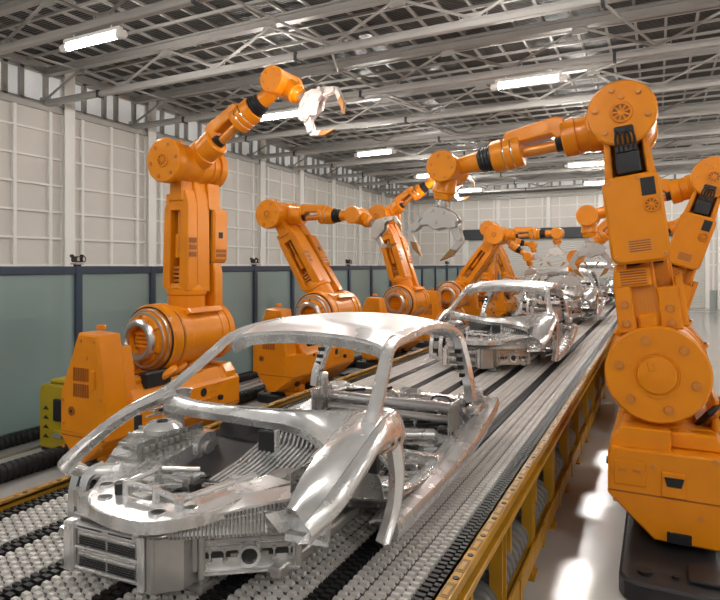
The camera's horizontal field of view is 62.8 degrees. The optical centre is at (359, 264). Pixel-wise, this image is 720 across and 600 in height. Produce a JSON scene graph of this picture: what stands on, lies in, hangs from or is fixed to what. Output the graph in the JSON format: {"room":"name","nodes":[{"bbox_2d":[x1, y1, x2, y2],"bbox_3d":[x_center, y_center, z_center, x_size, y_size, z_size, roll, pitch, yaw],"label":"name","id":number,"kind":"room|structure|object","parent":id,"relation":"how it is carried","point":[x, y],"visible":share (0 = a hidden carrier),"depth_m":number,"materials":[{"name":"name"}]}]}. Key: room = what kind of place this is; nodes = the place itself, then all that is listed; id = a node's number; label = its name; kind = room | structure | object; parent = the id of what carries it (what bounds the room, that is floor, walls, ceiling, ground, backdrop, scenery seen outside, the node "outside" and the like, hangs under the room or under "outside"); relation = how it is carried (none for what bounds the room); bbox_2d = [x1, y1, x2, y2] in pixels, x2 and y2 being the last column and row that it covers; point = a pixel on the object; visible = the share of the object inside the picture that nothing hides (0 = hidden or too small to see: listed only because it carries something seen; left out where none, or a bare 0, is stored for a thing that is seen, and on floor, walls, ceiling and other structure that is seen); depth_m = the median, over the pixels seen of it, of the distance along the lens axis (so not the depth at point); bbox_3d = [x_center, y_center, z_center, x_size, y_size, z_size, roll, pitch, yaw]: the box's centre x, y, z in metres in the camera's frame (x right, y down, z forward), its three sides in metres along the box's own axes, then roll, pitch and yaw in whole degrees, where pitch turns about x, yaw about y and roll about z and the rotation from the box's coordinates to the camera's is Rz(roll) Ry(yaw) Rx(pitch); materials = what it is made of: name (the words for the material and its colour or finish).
{"room":"factory floor","nodes":[
{"label":"factory floor","id":0,"kind":"room"},
{"bbox_2d":[0,52,413,358],"bbox_3d":[-6.410,-1.575,20.748,0.390,7.950,45.300,0,0,27],"label":"wall","id":1,"kind":"structure","parent":0,"point":[109,155],"depth_m":17.93,"materials":[{"name":"grey"}]},
{"bbox_2d":[0,57,61,107],"bbox_3d":[-9.093,-4.850,15.409,0.260,1.100,2.910,0,0,27],"label":"window","id":2,"kind":"structure","parent":1,"relation":"in","point":[17,79],"depth_m":15.83,"materials":[{"name":"grey glass"}]},
{"bbox_2d":[60,72,74,350],"bbox_3d":[-8.273,-1.575,16.703,0.200,7.950,0.320,0,0,27],"label":"trim","id":3,"kind":"structure","parent":1,"relation":"attached to","point":[67,121],"depth_m":16.61,"materials":[{"name":"white metal"}]},
{"bbox_2d":[75,81,145,129],"bbox_3d":[-7.721,-4.850,18.133,0.260,1.100,2.910,0,0,27],"label":"window","id":4,"kind":"structure","parent":1,"relation":"in","point":[117,108],"depth_m":18.23,"materials":[{"name":"grey glass"}]},
{"bbox_2d":[144,101,155,304],"bbox_3d":[-6.902,-1.575,19.428,0.200,7.950,0.320,0,0,27],"label":"pillar","id":5,"kind":"structure","parent":1,"relation":"attached to","point":[149,182],"depth_m":19.34,"materials":[{"name":"white metal"}]},
{"bbox_2d":[156,107,206,141],"bbox_3d":[-6.350,-4.850,20.857,0.260,1.100,2.910,0,0,27],"label":"window","id":6,"kind":"structure","parent":1,"relation":"in","point":[192,131],"depth_m":20.75,"materials":[{"name":"grey glass"}]},
{"bbox_2d":[226,132,258,159],"bbox_3d":[-4.979,-4.850,23.582,0.260,1.100,2.910,0,0,27],"label":"window","id":7,"kind":"structure","parent":1,"relation":"in","point":[241,148],"depth_m":23.87,"materials":[{"name":"grey glass"}]},
{"bbox_2d":[257,139,265,321],"bbox_3d":[-4.159,-1.575,24.876,0.200,7.950,0.320,0,0,27],"label":"trim","id":8,"kind":"structure","parent":1,"relation":"attached to","point":[261,169],"depth_m":24.78,"materials":[{"name":"white metal"}]},
{"bbox_2d":[266,142,294,167],"bbox_3d":[-3.607,-4.850,26.306,0.260,1.100,2.910,0,0,27],"label":"window","id":9,"kind":"structure","parent":1,"relation":"in","point":[271,148],"depth_m":26.25,"materials":[{"name":"grey glass"}]},
{"bbox_2d":[297,155,303,301],"bbox_3d":[-2.787,-1.575,27.601,0.200,7.950,0.320,0,0,27],"label":"trim","id":10,"kind":"structure","parent":1,"relation":"attached to","point":[300,178],"depth_m":27.55,"materials":[{"name":"white metal"}]},
{"bbox_2d":[296,155,326,176],"bbox_3d":[-2.236,-4.850,29.030,0.260,1.100,2.910,0,0,27],"label":"window","id":11,"kind":"structure","parent":1,"relation":"in","point":[311,160],"depth_m":28.98,"materials":[{"name":"grey glass"}]},
{"bbox_2d":[0,0,657,186],"bbox_3d":[3.451,-4.800,15.196,19.550,0.655,39.674,0,0,27],"label":"trim","id":12,"kind":"structure","parent":1,"relation":"attached to","point":[607,6],"depth_m":14.33,"materials":[{"name":"grey metal"}]},
{"bbox_2d":[329,162,335,275],"bbox_3d":[-1.416,-1.575,30.325,0.200,7.950,0.320,0,0,27],"label":"trim","id":13,"kind":"structure","parent":1,"relation":"attached to","point":[332,186],"depth_m":30.25,"materials":[{"name":"white metal"}]},
{"bbox_2d":[328,166,354,184],"bbox_3d":[-0.864,-4.850,31.755,0.260,1.100,2.910,0,0,27],"label":"window","id":14,"kind":"structure","parent":1,"relation":"in","point":[342,170],"depth_m":31.84,"materials":[{"name":"grey glass"}]},
{"bbox_2d":[356,171,361,307],"bbox_3d":[-0.045,-1.575,33.049,0.200,7.950,0.320,0,0,27],"label":"trim","id":15,"kind":"structure","parent":1,"relation":"attached to","point":[358,192],"depth_m":32.97,"materials":[{"name":"white metal"}]},
{"bbox_2d":[0,0,719,184],"bbox_3d":[5.630,-5.490,14.519,27.000,0.120,45.000,0,0,27],"label":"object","id":16,"kind":"structure","parent":1,"relation":"attached to","point":[64,11],"depth_m":16.08,"materials":[{"name":"grey metal"}]},
{"bbox_2d":[355,171,377,190],"bbox_3d":[0.507,-4.850,34.479,0.260,1.100,2.910,0,0,27],"label":"window","id":17,"kind":"structure","parent":1,"relation":"in","point":[366,178],"depth_m":34.58,"materials":[{"name":"grey glass"}]},
{"bbox_2d":[379,178,383,297],"bbox_3d":[1.327,-1.575,35.774,0.200,7.950,0.320,0,0,27],"label":"trim","id":18,"kind":"structure","parent":1,"relation":"attached to","point":[381,197],"depth_m":35.72,"materials":[{"name":"white metal"}]},
{"bbox_2d":[378,179,397,195],"bbox_3d":[1.878,-4.850,37.203,0.260,1.100,2.910,0,0,27],"label":"window","id":19,"kind":"structure","parent":1,"relation":"in","point":[391,186],"depth_m":37.27,"materials":[{"name":"grey glass"}]},
{"bbox_2d":[399,185,403,235],"bbox_3d":[2.698,-1.575,38.498,0.200,7.950,0.320,0,0,27],"label":"trim","id":20,"kind":"structure","parent":1,"relation":"attached to","point":[400,186],"depth_m":38.41,"materials":[{"name":"white metal"}]},
{"bbox_2d":[414,173,428,178],"bbox_3d":[3.294,-4.231,27.227,1.680,0.378,0.156,0,0,27],"label":"ceiling lamp","id":21,"kind":"object","parent":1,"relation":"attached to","point":[418,175],"visible":0.48,"depth_m":27.41,"materials":[{"name":"white"}]},
{"bbox_2d":[128,0,719,129],"bbox_3d":[4.660,-4.825,12.880,27.283,1.050,0.200,0,0,27],"label":"beam","id":22,"kind":"structure","parent":1,"relation":"attached to","point":[579,25],"depth_m":13.77,"materials":[{"name":"grey metal"}]},
{"bbox_2d":[195,46,719,143],"bbox_3d":[6.032,-4.825,15.604,27.283,1.050,0.200,0,0,27],"label":"beam","id":23,"kind":"structure","parent":1,"relation":"attached to","point":[657,87],"depth_m":16.70,"materials":[{"name":"grey metal"}]},
{"bbox_2d":[459,187,483,191],"bbox_3d":[6.036,-4.231,32.675,1.680,0.378,0.156,0,0,27],"label":"ceiling lamp","id":24,"kind":"object","parent":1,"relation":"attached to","point":[475,188],"visible":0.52,"depth_m":32.58,"materials":[{"name":"white plastic"}]},
{"bbox_2d":[247,77,719,159],"bbox_3d":[7.403,-4.825,18.328,27.283,1.050,0.200,0,0,27],"label":"beam","id":25,"kind":"structure","parent":1,"relation":"attached to","point":[459,135],"depth_m":20.56,"materials":[{"name":"grey metal"}]},
{"bbox_2d":[288,102,719,169],"bbox_3d":[8.774,-4.825,21.053,27.283,1.050,0.200,0,0,27],"label":"beam","id":26,"kind":"structure","parent":1,"relation":"attached to","point":[349,162],"depth_m":24.00,"materials":[{"name":"grey metal"}]},
{"bbox_2d":[394,163,696,196],"bbox_3d":[14.260,-4.825,31.950,27.283,1.050,0.200,0,0,27],"label":"trim","id":27,"kind":"structure","parent":1,"relation":"attached to","point":[542,187],"depth_m":33.97,"materials":[{"name":"grey"}]},
{"bbox_2d":[373,150,719,191],"bbox_3d":[12.889,-4.825,29.226,27.283,1.050,0.200,0,0,27],"label":"beam","id":28,"kind":"structure","parent":1,"relation":"attached to","point":[694,154],"depth_m":30.53,"materials":[{"name":"grey metal"}]},
{"bbox_2d":[581,179,604,185],"bbox_3d":[12.021,-4.231,29.663,1.680,0.378,0.156,0,0,27],"label":"ceiling lamp","id":29,"kind":"object","parent":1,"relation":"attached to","point":[591,182],"visible":0.53,"depth_m":29.75,"materials":[{"name":"white plastic"}]},
{"bbox_2d":[0,0,719,179],"bbox_3d":[5.697,-5.600,14.653,27.600,0.100,45.300,0,0,27],"label":"roof trusses","id":30,"kind":"structure","parent":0,"point":[240,14],"depth_m":15.12,"materials":[{"name":"grey metal"}]},
{"bbox_2d":[59,25,127,52],"bbox_3d":[-4.935,-4.231,10.881,1.680,0.378,0.156,0,0,27],"label":"ceiling lamp","id":31,"kind":"object","parent":30,"relation":"attached to","point":[116,32],"visible":0.97,"depth_m":10.80,"materials":[{"name":"white plastic"}]},
{"bbox_2d":[0,0,212,54],"bbox_3d":[1.918,-4.825,7.431,27.283,1.050,0.200,0,0,27],"label":"beam","id":32,"kind":"structure","parent":30,"relation":"attached to","point":[103,20],"depth_m":11.04,"materials":[{"name":"grey metal"}]},
{"bbox_2d":[260,108,297,121],"bbox_3d":[-2.192,-4.231,16.329,1.680,0.378,0.156,0,0,27],"label":"ceiling lamp","id":33,"kind":"object","parent":30,"relation":"attached to","point":[288,112],"visible":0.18,"depth_m":16.28,"materials":[{"name":"white plastic"}]},
{"bbox_2d":[40,0,626,106],"bbox_3d":[3.289,-4.825,10.156,27.283,1.050,0.200,0,0,27],"label":"beam","id":34,"kind":"structure","parent":30,"relation":"attached to","point":[266,25],"depth_m":12.62,"materials":[{"name":"grey metal"}]},
{"bbox_2d":[354,146,396,156],"bbox_3d":[0.551,-4.231,21.778,1.680,0.378,0.156,0,0,27],"label":"ceiling lamp","id":35,"kind":"object","parent":30,"relation":"attached to","point":[387,150],"visible":1,"depth_m":21.73,"materials":[{"name":"white plastic"}]},
{"bbox_2d":[321,122,719,178],"bbox_3d":[10.146,-4.825,23.777,27.283,1.050,0.200,0,0,27],"label":"beam","id":36,"kind":"structure","parent":30,"relation":"attached to","point":[702,126],"depth_m":25.15,"materials":[{"name":"grey metal"}]},
{"bbox_2d":[490,70,567,90],"bbox_3d":[3.793,-4.231,13.317,1.680,0.378,0.156,0,0,27],"label":"ceiling lamp","id":37,"kind":"object","parent":30,"relation":"attached to","point":[550,76],"visible":1,"depth_m":13.26,"materials":[{"name":"white"}]},
{"bbox_2d":[350,137,719,185],"bbox_3d":[11.517,-4.825,26.501,27.283,1.050,0.200,0,0,27],"label":"beam","id":38,"kind":"structure","parent":30,"relation":"attached to","point":[693,142],"depth_m":27.84,"materials":[{"name":"grey metal"}]},
{"bbox_2d":[564,159,603,167],"bbox_3d":[9.278,-4.231,24.214,1.680,0.378,0.156,0,0,27],"label":"ceiling lamp","id":39,"kind":"object","parent":30,"relation":"attached to","point":[591,162],"visible":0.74,"depth_m":24.20,"materials":[{"name":"white"}]},
{"bbox_2d":[0,303,719,599],"bbox_3d":[5.697,2.475,14.653,27.600,0.150,45.300,0,0,27],"label":"floor","id":40,"kind":"structure","parent":0,"point":[579,559],"depth_m":6.57,"materials":[{"name":"grey concrete"}]},
{"bbox_2d":[40,376,65,449],"bbox_3d":[-3.746,1.940,7.838,0.600,0.920,0.826,0,0,27],"label":"control box","id":41,"kind":"object","parent":40,"relation":"on","point":[50,393],"visible":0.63,"depth_m":7.57,"materials":[{"name":"yellow metal"}]},
{"bbox_2d":[0,371,258,449],"bbox_3d":[1.186,2.315,19.303,0.170,0.166,32.550,0,0,27],"label":"corrugated hose","id":42,"kind":"object","parent":40,"relation":"on","point":[17,438],"visible":0.06,"depth_m":7.91,"materials":[{"name":"black rubber"}]},
{"bbox_2d":[0,351,360,458],"bbox_3d":[1.778,2.375,18.977,0.710,0.050,32.500,0,0,27],"label":"rail","id":43,"kind":"object","parent":40,"relation":"on","point":[29,448],"visible":0.02,"depth_m":7.61,"materials":[{"name":"grey"}]},
{"bbox_2d":[61,65,345,466],"bbox_3d":[-2.198,0.047,7.257,2.702,4.707,3.343,0,0,-34],"label":"robot arm","id":44,"kind":"object","parent":40,"relation":"on","point":[160,341],"visible":0.91,"depth_m":7.17,"materials":[{"name":"orange metal"}]},
{"bbox_2d":[0,265,498,436],"bbox_3d":[0.329,1.210,18.223,0.200,2.380,38.530,0,0,27],"label":"fence","id":45,"kind":"object","parent":40,"relation":"on","point":[77,272],"visible":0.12,"depth_m":10.27,"materials":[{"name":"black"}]},
{"bbox_2d":[70,254,85,265],"bbox_3d":[-4.304,-0.070,8.996,0.165,0.180,0.210,0,0,27],"label":"lamp","id":46,"kind":"object","parent":45,"relation":"on","point":[81,258],"visible":0.99,"depth_m":8.94,"materials":[{"name":"black metal"}]},
{"bbox_2d":[250,258,259,265],"bbox_3d":[-2.314,-0.070,12.948,0.165,0.180,0.210,0,0,27],"label":"lamp","id":47,"kind":"object","parent":45,"relation":"on","point":[254,262],"visible":1,"depth_m":12.89,"materials":[{"name":"black"}]},
{"bbox_2d":[345,259,351,265],"bbox_3d":[-0.325,-0.070,16.901,0.165,0.180,0.210,0,0,27],"label":"lamp","id":48,"kind":"object","parent":45,"relation":"on","point":[349,262],"visible":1,"depth_m":16.84,"materials":[{"name":"black metal"}]},
{"bbox_2d":[0,311,515,483],"bbox_3d":[1.337,2.295,17.002,0.210,0.205,28.575,0,0,27],"label":"corrugated hose","id":49,"kind":"object","parent":40,"relation":"on","point":[19,467],"visible":0.1,"depth_m":6.83,"materials":[{"name":"black rubber"}]},
{"bbox_2d":[0,297,617,599],"bbox_3d":[6.160,1.923,17.163,2.824,0.955,35.800,0,0,27],"label":"conveyor","id":50,"kind":"object","parent":40,"relation":"on","point":[483,538],"visible":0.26,"depth_m":3.67,"materials":[{"name":"black metal"}]},
{"bbox_2d":[57,312,499,594],"bbox_3d":[-0.247,0.911,3.853,1.599,1.129,3.153,0,0,27],"label":"car","id":51,"kind":"object","parent":50,"relation":"on","point":[174,506],"visible":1,"depth_m":3.06,"materials":[{"name":"silver metal"}]},
{"bbox_2d":[429,280,577,371],"bbox_3d":[2.393,0.861,9.477,1.743,1.231,3.437,0,0,27],"label":"car","id":52,"kind":"object","parent":50,"relation":"on","point":[491,342],"visible":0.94,"depth_m":8.62,"materials":[{"name":"silver metal"}]},
{"bbox_2d":[520,268,605,319],"bbox_3d":[5.479,0.713,15.786,1.823,1.287,3.594,0,0,27],"label":"car","id":53,"kind":"object","parent":50,"relation":"on","point":[592,300],"visible":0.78,"depth_m":14.82,"materials":[{"name":"silver metal"}]},
{"bbox_2d":[560,262,614,300],"bbox_3d":[8.898,0.613,22.579,2.047,1.445,4.036,0,0,27],"label":"car","id":54,"kind":"object","parent":50,"relation":"on","point":[607,289],"visible":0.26,"depth_m":21.81,"materials":[{"name":"silver metal"}]},
{"bbox_2d":[253,199,402,403],"bbox_3d":[-0.841,0.560,11.078,2.686,3.680,2.523,0,0,-24],"label":"robot arm","id":55,"kind":"object","parent":40,"relation":"on","point":[285,369],"visible":0.74,"depth_m":10.80,"materials":[{"name":"orange metal"}]},
{"bbox_2d":[356,176,474,368],"bbox_3d":[1.424,0.078,14.117,2.589,4.643,2.840,0,0,27],"label":"robot arm","id":56,"kind":"object","parent":40,"relation":"on","point":[406,296],"visible":0.64,"depth_m":14.29,"materials":[{"name":"orange metal"}]},
{"bbox_2d":[415,224,566,347],"bbox_3d":[3.873,0.609,17.150,4.096,3.583,2.860,0,0,27],"label":"robot arm","id":57,"kind":"object","parent":40,"relation":"on","point":[447,292],"visible":0.74,"depth_m":17.03,"materials":[{"name":"orange metal"}]},
{"bbox_2d":[461,220,540,325],"bbox_3d":[4.977,0.400,20.849,2.742,4.001,2.860,0,0,27],"label":"robot arm","id":58,"kind":"object","parent":40,"relation":"on","point":[474,307],"visible":0.51,"depth_m":20.65,"materials":[{"name":"orange metal"}]},
{"bbox_2d":[483,236,543,316],"bbox_3d":[5.988,0.468,24.655,2.731,3.864,2.459,0,0,-26],"label":"robot arm","id":59,"kind":"object","parent":40,"relation":"on","point":[506,304],"visible":0.41,"depth_m":24.16,"materials":[{"name":"orange metal"}]},
{"bbox_2d":[407,80,719,599],"bbox_3d":[2.028,0.406,5.719,3.220,3.987,2.860,0,0,27],"label":"robot arm","id":60,"kind":"object","parent":40,"relation":"on","point":[663,458],"visible":1,"depth_m":4.81,"materials":[{"name":"orange metal"}]},
{"bbox_2d":[640,176,655,195],"bbox_3d":[2.333,-0.641,4.780,0.105,0.145,0.013,-8,-4,27],"label":"vent","id":61,"kind":"object","parent":60,"relation":"attached to","point":[647,183],"depth_m":4.78,"materials":[{"name":"black"}]},
{"bbox_2d":[583,229,606,264],"bbox_3d":[8.909,0.409,19.272,3.116,3.981,2.860,0,0,27],"label":"robot arm","id":62,"kind":"object","parent":40,"relation":"on","point":[598,256],"visible":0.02,"depth_m":19.54,"materials":[{"name":"orange"}]},
{"bbox_2d":[556,219,693,324],"bbox_3d":[6.118,0.409,12.251,2.632,3.983,3.046,0,0,-30],"label":"robot arm","id":63,"kind":"object","parent":40,"relation":"on","point":[601,237],"visible":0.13,"depth_m":12.57,"materials":[{"name":"orange metal"}]},
{"bbox_2d":[569,156,719,434],"bbox_3d":[4.300,0.453,8.830,2.176,3.893,2.860,0,0,27],"label":"robot arm","id":64,"kind":"object","parent":40,"relation":"on","point":[695,227],"visible":0.32,"depth_m":8.02,"materials":[{"name":"orange metal"}]},
{"bbox_2d":[701,220,712,231],"bbox_3d":[4.632,-0.522,7.877,0.105,0.145,0.013,20,9,25],"label":"vent","id":65,"kind":"object","parent":64,"relation":"attached to","point":[706,225],"depth_m":7.87,"materials":[{"name":"black plastic"}]},
{"bbox_2d":[612,218,678,274],"bbox_3d":[7.829,0.473,15.562,2.142,3.854,2.860,0,0,27],"label":"robot arm","id":66,"kind":"object","parent":40,"relation":"on","point":[672,224],"visible":0.02,"depth_m":15.12,"materials":[{"name":"orange metal"}]},
{"bbox_2d":[412,165,719,308],"bbox_3d":[15.690,-1.575,34.505,27.500,7.950,0.750,0,0,27],"label":"wall","id":67,"kind":"structure","parent":0,"point":[548,209],"depth_m":37.48,"materials":[{"name":"grey paint"}]},
{"bbox_2d":[423,173,690,200],"bbox_3d":[15.767,-4.800,34.657,27.000,1.000,0.190,0,0,27],"label":"window","id":68,"kind":"structure","parent":67,"relation":"in","point":[673,176],"depth_m":36.57,"materials":[{"name":"grey glass"}]},
{"bbox_2d":[463,227,709,307],"bbox_3d":[13.100,0.050,35.809,14.000,4.700,0.490,0,0,27],"label":"door","id":69,"kind":"structure","parent":67,"relation":"in","point":[573,239],"depth_m":36.40,"materials":[{"name":"grey"}]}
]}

